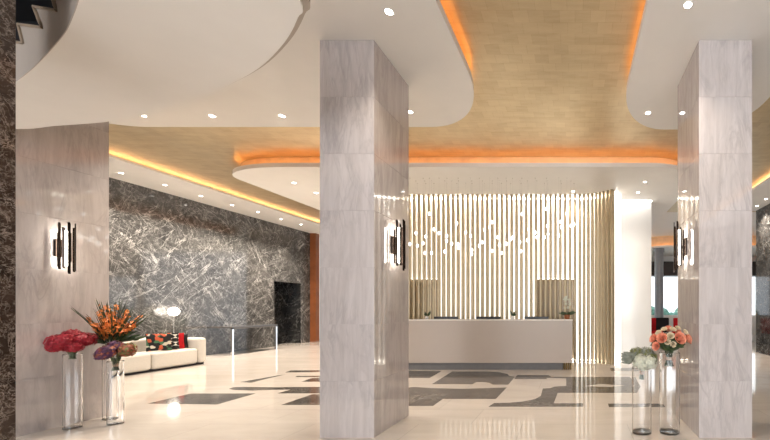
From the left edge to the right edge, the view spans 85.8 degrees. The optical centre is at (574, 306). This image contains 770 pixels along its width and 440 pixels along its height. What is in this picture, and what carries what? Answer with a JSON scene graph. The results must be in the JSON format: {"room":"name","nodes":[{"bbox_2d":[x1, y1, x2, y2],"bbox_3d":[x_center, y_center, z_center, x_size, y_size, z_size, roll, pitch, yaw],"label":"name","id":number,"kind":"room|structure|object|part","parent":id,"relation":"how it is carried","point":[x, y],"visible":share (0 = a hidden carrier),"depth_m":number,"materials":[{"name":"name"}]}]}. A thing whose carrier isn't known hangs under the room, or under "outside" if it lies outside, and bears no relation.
{"room":"hotel lobby","nodes":[
{"label":"hotel lobby","id":0,"kind":"room"},
{"bbox_2d":[0,0,15,439],"bbox_3d":[-3.485,-1.450,1.575,0.830,5.600,0.850,0,0,0],"label":"wall","id":1,"kind":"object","parent":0,"point":[7,7],"visible":1,"depth_m":1.97,"materials":[{"name":"brown stone"}]},
{"bbox_2d":[16,0,53,40],"bbox_3d":[-5.575,-2.355,2.840,2.850,0.770,1.280,0,0,0],"label":"wall","id":2,"kind":"structure","parent":0,"point":[25,14],"depth_m":3.31,"materials":[{"name":"paint"}]},
{"bbox_2d":[16,0,309,128],"bbox_3d":[-4.781,-1.830,0.556,7.291,0.160,6.104,0,0,0],"label":"ceiling","id":3,"kind":"structure","parent":0,"point":[115,60],"depth_m":2.52,"materials":[{"name":"white paint"}]},
{"bbox_2d":[16,0,78,80],"bbox_3d":[-3.862,-1.968,2.712,2.427,0.433,0.282,0,0,25],"label":"staircase","id":4,"kind":"structure","parent":3,"relation":"on","point":[36,41],"depth_m":2.56,"materials":[{"name":"paint"}]},
{"bbox_3d":[-4.781,-1.845,0.556,7.291,0.130,6.104,0,0,0],"label":"edge trim","id":5,"kind":"part","parent":3,"relation":"part of","materials":[{"name":"paint"}]},
{"bbox_2d":[109,177,309,354],"bbox_3d":[-10.550,-0.825,4.075,0.500,4.350,20.150,0,0,0],"label":"wall","id":6,"kind":"structure","parent":0,"point":[217,266],"depth_m":9.98,"materials":[{"name":"grey stone"}]},
{"bbox_2d":[274,281,300,343],"bbox_3d":[-10.630,0.230,13.070,0.640,2.240,1.220,0,0,0],"label":"door","id":7,"kind":"structure","parent":6,"relation":"in","point":[287,295],"depth_m":13.66,"materials":[{"name":"black stone"}]},
{"bbox_2d":[310,233,318,341],"bbox_3d":[-10.340,-0.825,14.250,0.520,4.350,0.200,0,0,0],"label":"trim","id":8,"kind":"structure","parent":6,"relation":"attached to","point":[314,237],"depth_m":14.15,"materials":[{"name":"red wood"}]},
{"bbox_2d":[319,237,320,338],"bbox_3d":[-9.300,-0.825,15.600,5.400,4.350,0.200,0,0,0],"label":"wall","id":9,"kind":"structure","parent":0,"point":[319,237],"depth_m":15.50,"materials":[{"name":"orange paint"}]},
{"bbox_2d":[16,334,769,439],"bbox_3d":[-2.000,1.449,6.900,24.000,0.201,26.200,0,0,0],"label":"floor","id":10,"kind":"structure","parent":0,"point":[268,393],"depth_m":5.04,"materials":[{"name":"beige tile"}]},
{"bbox_2d":[16,122,108,436],"bbox_3d":[-6.080,-0.700,4.140,0.560,4.100,0.780,0,0,0],"label":"column","id":11,"kind":"structure","parent":10,"relation":"on","point":[62,172],"depth_m":4.06,"materials":[{"name":"stone"}]},
{"bbox_2d":[54,222,75,273],"bbox_3d":[-5.731,-0.660,4.100,0.137,0.580,0.128,0,0,0],"label":"wall sconce","id":12,"kind":"object","parent":11,"relation":"attached to","point":[65,248],"visible":1,"depth_m":4.07,"materials":[{"name":"black metal"}]},
{"bbox_3d":[-5.758,-0.640,4.051,0.022,0.380,0.011,0,0,33],"label":"blade","id":13,"kind":"part","parent":12,"relation":"part of","materials":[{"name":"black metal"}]},
{"bbox_3d":[-5.725,-0.680,4.042,0.022,0.520,0.011,0,0,0],"label":"blade","id":14,"kind":"part","parent":12,"relation":"part of","materials":[{"name":"black metal"}]},
{"bbox_3d":[-5.692,-0.660,4.052,0.022,0.460,0.011,0,0,-36],"label":"blade","id":15,"kind":"part","parent":12,"relation":"part of","materials":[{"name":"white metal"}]},
{"bbox_3d":[-5.671,-0.660,4.080,0.011,0.580,0.022,0,0,20],"label":"blade","id":16,"kind":"part","parent":12,"relation":"part of","materials":[{"name":"white glass"}]},
{"bbox_3d":[-5.725,-0.660,4.159,0.022,0.440,0.011,0,0,0],"label":"blade","id":17,"kind":"part","parent":12,"relation":"part of","materials":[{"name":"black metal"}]},
{"bbox_3d":[-5.671,-0.645,4.120,0.011,0.500,0.022,0,0,-20],"label":"blade","id":18,"kind":"part","parent":12,"relation":"part of","materials":[{"name":"black metal"}]},
{"bbox_3d":[-5.692,-0.680,4.148,0.022,0.540,0.011,0,0,36],"label":"blade","id":19,"kind":"part","parent":12,"relation":"part of","materials":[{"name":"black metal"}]},
{"bbox_2d":[62,353,82,429],"bbox_3d":[-5.606,0.937,4.061,0.138,0.826,0.138,0,0,0],"label":"glass vase","id":20,"kind":"object","parent":10,"relation":"on","point":[72,365],"visible":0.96,"depth_m":4.02,"materials":[{"name":"clear glass"}]},
{"bbox_2d":[43,329,98,354],"bbox_3d":[-5.612,0.413,4.057,0.341,0.336,0.381,0,0,-24],"label":"hydrangea bouquet","id":21,"kind":"object","parent":20,"relation":"in","point":[71,341],"visible":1,"depth_m":3.98,"materials":[{"name":"red plant"}]},
{"bbox_2d":[102,345,114,420],"bbox_3d":[-5.593,0.905,4.388,0.136,0.890,0.136,0,0,0],"label":"glass vase","id":22,"kind":"object","parent":10,"relation":"on","point":[109,359],"visible":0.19,"depth_m":4.32,"materials":[{"name":"clear glass"}]},
{"bbox_2d":[71,299,150,344],"bbox_3d":[-5.533,0.195,4.346,0.479,0.633,0.524,0,0,-15],"label":"flower spray","id":23,"kind":"object","parent":22,"relation":"in","point":[109,330],"visible":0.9,"depth_m":4.35,"materials":[{"name":"orange plant"}]},
{"bbox_2d":[106,360,124,425],"bbox_3d":[-5.302,0.987,4.200,0.132,0.727,0.132,0,0,0],"label":"glass vase","id":24,"kind":"object","parent":10,"relation":"on","point":[115,371],"visible":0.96,"depth_m":4.16,"materials":[{"name":"clear glass"}]},
{"bbox_2d":[93,340,137,361],"bbox_3d":[-5.303,0.559,4.205,0.301,0.350,0.327,0,0,23],"label":"hydrangea bouquet","id":25,"kind":"object","parent":24,"relation":"in","point":[118,349],"visible":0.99,"depth_m":4.17,"materials":[{"name":"purple plant"}]},
{"bbox_2d":[120,337,205,375],"bbox_3d":[-9.230,1.015,7.325,0.900,0.670,2.750,0,0,0],"label":"sofa","id":26,"kind":"object","parent":10,"relation":"on","point":[143,361],"visible":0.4,"depth_m":7.85,"materials":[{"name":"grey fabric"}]},
{"bbox_2d":[120,354,150,373],"bbox_3d":[-9.045,1.135,7.145,0.530,0.350,0.838,0,0,0],"label":"seat cushion","id":27,"kind":"object","parent":26,"relation":"on","point":[138,363],"depth_m":7.32,"materials":[{"name":"beige fabric"}]},
{"bbox_3d":[-9.500,0.995,7.325,0.360,0.630,2.750,0,0,0],"label":"backrest","id":28,"kind":"part","parent":26,"relation":"part of","materials":[{"name":"beige fabric"}]},
{"bbox_2d":[145,333,171,351],"bbox_3d":[-9.026,0.762,7.896,0.107,0.375,0.380,0,0,32],"label":"cushion","id":29,"kind":"object","parent":26,"relation":"on","point":[154,342],"visible":0.99,"depth_m":7.87,"materials":[{"name":"multicoloured fabric"}]},
{"bbox_2d":[134,348,196,368],"bbox_3d":[-9.045,1.135,8.035,0.530,0.350,0.918,0,0,0],"label":"seat cushion","id":30,"kind":"object","parent":26,"relation":"on","point":[182,357],"depth_m":7.95,"materials":[{"name":"beige fabric"}]},
{"bbox_2d":[154,332,179,348],"bbox_3d":[-9.056,0.762,8.076,0.107,0.375,0.380,0,0,32],"label":"cushion","id":31,"kind":"object","parent":26,"relation":"on","point":[174,336],"visible":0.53,"depth_m":8.16,"materials":[{"name":"multicoloured fabric"}]},
{"bbox_2d":[179,333,184,347],"bbox_3d":[-9.084,0.772,8.225,0.106,0.355,0.360,0,0,32],"label":"cushion","id":32,"kind":"object","parent":26,"relation":"on","point":[181,335],"visible":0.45,"depth_m":8.33,"materials":[{"name":"red fabric"}]},
{"bbox_2d":[184,334,187,347],"bbox_3d":[-9.102,0.792,8.348,0.103,0.316,0.320,0,0,32],"label":"cushion","id":33,"kind":"object","parent":26,"relation":"on","point":[185,335],"visible":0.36,"depth_m":8.44,"materials":[{"name":"grey fabric"}]},
{"bbox_3d":[-9.180,1.018,8.600,0.800,0.595,0.200,0,0,0],"label":"armrest","id":34,"kind":"part","parent":26,"relation":"part of","materials":[{"name":"beige fabric"}]},
{"bbox_2d":[168,307,179,332],"bbox_3d":[-10.130,0.679,9.190,0.220,1.341,0.220,0,0,0],"label":"floor lamp","id":35,"kind":"object","parent":10,"relation":"on","point":[173,311],"visible":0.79,"depth_m":9.15,"materials":[{"name":"glass"}]},
{"bbox_3d":[-10.130,0.114,9.190,0.210,0.210,0.210,0,0,0],"label":"globe","id":36,"kind":"part","parent":35,"relation":"part of","materials":[{"name":"white glass"}]},
{"bbox_2d":[207,324,277,354],"bbox_3d":[-9.938,0.950,10.950,0.715,0.800,1.560,0,0,0],"label":"console table","id":37,"kind":"object","parent":10,"relation":"on","point":[232,327],"visible":0.99,"depth_m":10.57,"materials":[{"name":"metal"}]},
{"bbox_3d":[-9.610,0.973,10.205,0.050,0.755,0.050,0,0,0],"label":"leg","id":38,"kind":"part","parent":37,"relation":"part of","materials":[{"name":"metal"}]},
{"bbox_3d":[-9.610,0.973,11.695,0.050,0.755,0.050,0,0,0],"label":"leg","id":39,"kind":"part","parent":37,"relation":"part of","materials":[{"name":"metal"}]},
{"bbox_2d":[320,40,408,437],"bbox_3d":[-2.349,-0.700,4.140,0.558,4.100,0.780,0,0,0],"label":"column","id":40,"kind":"structure","parent":10,"relation":"on","point":[364,99],"depth_m":3.75,"materials":[{"name":"stone"}]},
{"bbox_2d":[391,219,405,270],"bbox_3d":[-2.002,-0.700,4.140,0.137,0.580,0.128,0,0,0],"label":"wall sconce","id":41,"kind":"object","parent":40,"relation":"attached to","point":[398,243],"visible":1,"depth_m":4.11,"materials":[{"name":"black metal"}]},
{"bbox_3d":[-2.028,-0.680,4.091,0.022,0.380,0.011,0,0,33],"label":"blade","id":42,"kind":"part","parent":41,"relation":"part of","materials":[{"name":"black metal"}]},
{"bbox_3d":[-1.995,-0.720,4.082,0.022,0.520,0.011,0,0,0],"label":"blade","id":43,"kind":"part","parent":41,"relation":"part of","materials":[{"name":"white glass"}]},
{"bbox_3d":[-1.962,-0.700,4.092,0.022,0.460,0.011,0,0,-36],"label":"blade","id":44,"kind":"part","parent":41,"relation":"part of","materials":[{"name":"white glass"}]},
{"bbox_3d":[-1.995,-0.700,4.199,0.022,0.440,0.011,0,0,0],"label":"blade","id":45,"kind":"part","parent":41,"relation":"part of","materials":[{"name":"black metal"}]},
{"bbox_3d":[-1.941,-0.700,4.120,0.011,0.580,0.022,0,0,20],"label":"blade","id":46,"kind":"part","parent":41,"relation":"part of","materials":[{"name":"black metal"}]},
{"bbox_3d":[-1.941,-0.685,4.160,0.011,0.500,0.022,0,0,-20],"label":"blade","id":47,"kind":"part","parent":41,"relation":"part of","materials":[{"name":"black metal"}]},
{"bbox_2d":[408,319,572,369],"bbox_3d":[-2.205,0.807,8.105,4.310,1.085,0.630,0,0,0],"label":"reception desk","id":48,"kind":"object","parent":10,"relation":"on","point":[434,344],"visible":0.71,"depth_m":7.80,"materials":[{"name":"beige paint"}]},
{"bbox_2d":[434,317,457,318],"bbox_3d":[-2.913,0.407,8.225,0.540,0.385,0.170,0,0,0],"label":"computer monitor","id":49,"kind":"object","parent":48,"relation":"on","point":[434,317],"visible":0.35,"depth_m":8.21,"materials":[{"name":"black plastic"}]},
{"bbox_2d":[476,317,500,318],"bbox_3d":[-1.953,0.407,8.225,0.540,0.385,0.170,0,0,0],"label":"computer monitor","id":50,"kind":"object","parent":48,"relation":"on","point":[476,317],"visible":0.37,"depth_m":8.21,"materials":[{"name":"black plastic"}]},
{"bbox_2d":[524,317,547,318],"bbox_3d":[-0.869,0.407,8.225,0.540,0.385,0.170,0,0,0],"label":"computer monitor","id":51,"kind":"object","parent":48,"relation":"on","point":[524,317],"visible":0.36,"depth_m":8.21,"materials":[{"name":"black plastic"}]},
{"bbox_2d":[559,296,575,318],"bbox_3d":[-0.170,0.005,7.950,0.400,0.520,0.124,0,0,0],"label":"potted orchid","id":52,"kind":"object","parent":48,"relation":"on","point":[566,314],"visible":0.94,"depth_m":7.93,"materials":[{"name":"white plant"}]},
{"bbox_2d":[409,189,620,364],"bbox_3d":[-1.954,-0.698,8.927,6.154,4.095,0.886,0,0,0],"label":"slatted screen","id":53,"kind":"object","parent":10,"relation":"on","point":[485,283],"visible":0.56,"depth_m":8.86,"materials":[{"name":"beige wood"}]},
{"bbox_2d":[412,279,436,318],"bbox_3d":[-3.900,0.314,9.290,0.800,2.072,0.040,0,0,0],"label":"door","id":54,"kind":"structure","parent":53,"relation":"attached to","point":[412,279],"depth_m":9.27,"materials":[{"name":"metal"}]},
{"bbox_2d":[538,279,573,358],"bbox_3d":[-0.490,0.314,9.290,0.940,2.072,0.040,0,0,0],"label":"door","id":55,"kind":"structure","parent":53,"relation":"attached to","point":[572,280],"depth_m":9.27,"materials":[{"name":"brown wood"}]},
{"bbox_2d":[632,366,651,434],"bbox_3d":[0.720,1.000,3.930,0.208,0.700,0.208,0,0,0],"label":"glass vase","id":56,"kind":"object","parent":10,"relation":"on","point":[641,380],"visible":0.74,"depth_m":3.84,"materials":[{"name":"clear glass"}]},
{"bbox_2d":[621,346,657,370],"bbox_3d":[0.691,0.604,3.911,0.401,0.353,0.338,0,0,0],"label":"hydrangea bouquet","id":57,"kind":"object","parent":56,"relation":"in","point":[643,359],"visible":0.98,"depth_m":3.85,"materials":[{"name":"beige plant"}]},
{"bbox_2d":[651,318,662,333],"bbox_3d":[2.816,0.875,13.214,0.540,0.950,0.570,0,0,-17],"label":"lounge chair","id":58,"kind":"object","parent":10,"relation":"on","point":[653,320],"visible":0.27,"depth_m":13.45,"materials":[{"name":"red fabric"}]},
{"bbox_3d":[2.743,0.625,13.448,0.540,0.450,0.080,0,0,-17],"label":"backrest","id":59,"kind":"part","parent":58,"relation":"part of","materials":[{"name":"red fabric"}]},
{"bbox_2d":[654,248,664,332],"bbox_3d":[3.600,-0.575,15.600,0.460,3.850,0.460,0,0,0],"label":"column round","id":60,"kind":"structure","parent":10,"relation":"on","point":[658,252],"depth_m":15.44,"materials":[{"name":"grey paint"}]},
{"bbox_2d":[656,318,668,332],"bbox_3d":[3.250,0.875,13.885,0.540,0.950,0.570,0,0,0],"label":"lounge chair","id":61,"kind":"object","parent":10,"relation":"on","point":[660,322],"visible":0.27,"depth_m":13.60,"materials":[{"name":"grey fabric"}]},
{"bbox_2d":[651,306,677,314],"bbox_3d":[5.003,0.703,19.229,9.025,1.694,1.526,0,0,0],"label":"hedge","id":62,"kind":"object","parent":10,"relation":"on","point":[666,312],"visible":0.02,"depth_m":18.85,"materials":[{"name":"green plant"}]},
{"bbox_2d":[659,351,679,434],"bbox_3d":[1.020,0.918,3.930,0.216,0.864,0.216,0,0,0],"label":"glass vase","id":63,"kind":"object","parent":10,"relation":"on","point":[669,363],"visible":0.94,"depth_m":3.84,"materials":[{"name":"clear glass"}]},
{"bbox_2d":[649,325,691,352],"bbox_3d":[1.017,0.419,3.929,0.412,0.438,0.400,0,0,-35],"label":"bouquet","id":64,"kind":"object","parent":63,"relation":"in","point":[669,342],"visible":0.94,"depth_m":3.84,"materials":[{"name":"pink plant"}]},
{"bbox_2d":[671,318,677,332],"bbox_3d":[3.756,0.875,13.014,0.540,0.950,0.570,0,0,23],"label":"lounge chair","id":65,"kind":"object","parent":10,"relation":"on","point":[675,320],"visible":0.27,"depth_m":13.28,"materials":[{"name":"red fabric"}]},
{"bbox_3d":[3.851,0.625,13.239,0.540,0.450,0.080,0,0,23],"label":"backrest","id":66,"kind":"part","parent":65,"relation":"part of","materials":[{"name":"red fabric"}]},
{"bbox_2d":[678,40,751,437],"bbox_3d":[1.551,-0.700,4.140,0.546,4.100,0.780,0,0,0],"label":"column","id":67,"kind":"structure","parent":10,"relation":"on","point":[715,86],"depth_m":3.75,"materials":[{"name":"stone"}]},
{"bbox_2d":[674,221,686,271],"bbox_3d":[1.210,-0.690,4.200,0.137,0.580,0.128,0,0,0],"label":"wall sconce","id":68,"kind":"object","parent":67,"relation":"attached to","point":[680,243],"visible":1,"depth_m":4.15,"materials":[{"name":"white glass"}]},
{"bbox_3d":[1.149,-0.675,4.180,0.011,0.500,0.022,0,0,-20],"label":"blade","id":69,"kind":"part","parent":68,"relation":"part of","materials":[{"name":"black metal"}]},
{"bbox_3d":[1.170,-0.710,4.152,0.022,0.540,0.011,0,0,36],"label":"blade","id":70,"kind":"part","parent":68,"relation":"part of","materials":[{"name":"white glass"}]},
{"bbox_3d":[1.203,-0.690,4.141,0.022,0.440,0.011,0,0,0],"label":"blade","id":71,"kind":"part","parent":68,"relation":"part of","materials":[{"name":"white glass"}]},
{"bbox_3d":[1.236,-0.705,4.151,0.022,0.340,0.011,0,0,-33],"label":"blade","id":72,"kind":"part","parent":68,"relation":"part of","materials":[{"name":"black metal"}]},
{"bbox_2d":[109,0,769,236],"bbox_3d":[-2.000,-3.100,6.900,24.000,0.200,26.200,0,0,0],"label":"ceiling","id":73,"kind":"structure","parent":0,"point":[550,77],"depth_m":5.85,"materials":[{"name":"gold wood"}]},
{"bbox_2d":[109,154,319,235],"bbox_3d":[-9.600,-2.935,5.000,1.400,0.130,21.000,0,0,0],"label":"ceiling","id":74,"kind":"structure","parent":73,"relation":"attached to","point":[134,173],"depth_m":9.20,"materials":[{"name":"white paint"}]},
{"bbox_2d":[109,0,473,126],"bbox_3d":[-4.475,-2.875,0.030,6.450,0.250,11.060,0,0,0],"label":"ceiling panel","id":75,"kind":"object","parent":73,"relation":"attached to","point":[420,41],"visible":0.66,"depth_m":4.32,"materials":[{"name":"white paint"}]},
{"bbox_2d":[383,8,394,15],"bbox_3d":[-1.733,-2.747,3.392,0.096,0.004,0.096,0,0,0],"label":"recessed light","id":76,"kind":"object","parent":75,"relation":"attached to","point":[388,11],"visible":1,"depth_m":3.39,"materials":[{"name":"white paint"}]},
{"bbox_2d":[232,157,677,227],"bbox_3d":[-2.300,-2.875,10.875,9.900,0.250,7.450,0,0,0],"label":"ceiling panel","id":77,"kind":"object","parent":73,"relation":"attached to","point":[626,176],"visible":0.59,"depth_m":7.73,"materials":[{"name":"white paint"}]},
{"bbox_2d":[428,178,430,215],"bbox_3d":[-3.099,-2.341,7.750,0.076,0.818,0.074,0,0,0],"label":"glass pendant","id":78,"kind":"object","parent":77,"relation":"hanging from","point":[429,213],"visible":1,"depth_m":7.75,"materials":[{"name":"white"}]},
{"bbox_2d":[430,180,432,254],"bbox_3d":[-3.122,-1.936,7.920,0.076,1.628,0.074,0,0,0],"label":"glass pendant","id":79,"kind":"object","parent":77,"relation":"hanging from","point":[431,252],"visible":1,"depth_m":7.92,"materials":[{"name":"white glass"}]},
{"bbox_2d":[457,180,459,249],"bbox_3d":[-2.535,-1.992,7.920,0.076,1.517,0.074,0,0,0],"label":"glass pendant","id":80,"kind":"object","parent":77,"relation":"hanging from","point":[458,247],"visible":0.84,"depth_m":7.92,"materials":[{"name":"white glass"}]},
{"bbox_2d":[500,183,501,254],"bbox_3d":[-1.633,-1.948,8.080,0.076,1.604,0.074,0,0,0],"label":"glass pendant","id":81,"kind":"object","parent":77,"relation":"hanging from","point":[501,183],"visible":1,"depth_m":8.08,"materials":[{"name":"white glass"}]},
{"bbox_2d":[506,180,507,245],"bbox_3d":[-1.490,-2.036,7.920,0.076,1.428,0.074,0,0,0],"label":"glass pendant","id":82,"kind":"object","parent":77,"relation":"hanging from","point":[506,180],"visible":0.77,"depth_m":7.92,"materials":[{"name":"white glass"}]},
{"bbox_2d":[546,180,548,227],"bbox_3d":[-0.600,-2.232,7.920,0.076,1.036,0.074,0,0,0],"label":"glass pendant","id":83,"kind":"object","parent":77,"relation":"hanging from","point":[547,225],"visible":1,"depth_m":7.92,"materials":[{"name":"white glass"}]},
{"bbox_2d":[621,201,651,201],"bbox_3d":[1.465,-2.734,9.430,1.030,0.028,0.060,0,0,0],"label":"light","id":84,"kind":"object","parent":77,"relation":"attached to","point":[621,201],"visible":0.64,"depth_m":9.40,"materials":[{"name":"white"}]},
{"bbox_2d":[626,0,769,129],"bbox_3d":[1.603,-2.875,0.070,1.895,0.250,11.140,0,0,0],"label":"ceiling panel","id":85,"kind":"object","parent":73,"relation":"attached to","point":[669,34],"visible":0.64,"depth_m":3.81,"materials":[{"name":"white paint"}]},
{"bbox_2d":[683,1,692,8],"bbox_3d":[1.029,-2.747,3.313,0.096,0.004,0.096,0,0,0],"label":"recessed light","id":86,"kind":"object","parent":85,"relation":"attached to","point":[688,4],"visible":1,"depth_m":3.31,"materials":[{"name":"white"}]},
{"bbox_2d":[651,236,755,255],"bbox_3d":[5.850,-2.750,16.600,5.900,0.500,2.800,0,0,0],"label":"ceiling panel","id":87,"kind":"object","parent":73,"relation":"attached to","point":[667,242],"visible":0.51,"depth_m":15.43,"materials":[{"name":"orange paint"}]},
{"bbox_2d":[752,177,769,210],"bbox_3d":[4.880,-2.935,2.700,1.040,0.130,16.400,0,0,0],"label":"ceiling","id":88,"kind":"structure","parent":73,"relation":"attached to","point":[761,191],"depth_m":9.29,"materials":[{"name":"white paint"}]},
{"bbox_2d":[621,202,650,358],"bbox_3d":[-2.300,-0.700,9.965,8.600,4.100,0.870,0,0,0],"label":"wall","id":89,"kind":"structure","parent":0,"point":[635,216],"depth_m":9.53,"materials":[{"name":"white paint"}]},
{"bbox_2d":[651,256,755,333],"bbox_3d":[5.055,-0.825,18.100,8.290,4.350,0.200,0,0,0],"label":"wall","id":90,"kind":"structure","parent":0,"point":[666,258],"depth_m":18.00,"materials":[{"name":"white paint"}]},
{"bbox_2d":[755,277,755,314],"bbox_3d":[7.500,-0.825,13.600,3.400,4.350,9.200,0,0,0],"label":"wall","id":91,"kind":"structure","parent":0,"point":[755,277],"depth_m":18.15,"materials":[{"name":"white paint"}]},
{"bbox_2d":[651,262,755,275],"bbox_3d":[5.500,-1.855,17.750,7.000,0.690,0.300,0,0,0],"label":"window blind","id":92,"kind":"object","parent":91,"relation":"attached to","point":[668,266],"depth_m":17.60,"materials":[{"name":"grey fabric"}]},
{"bbox_2d":[756,204,769,355],"bbox_3d":[5.600,-0.825,2.430,0.400,4.350,16.860,0,0,0],"label":"wall","id":93,"kind":"structure","parent":0,"point":[762,214],"depth_m":10.43,"materials":[{"name":"grey stone"}]}
]}

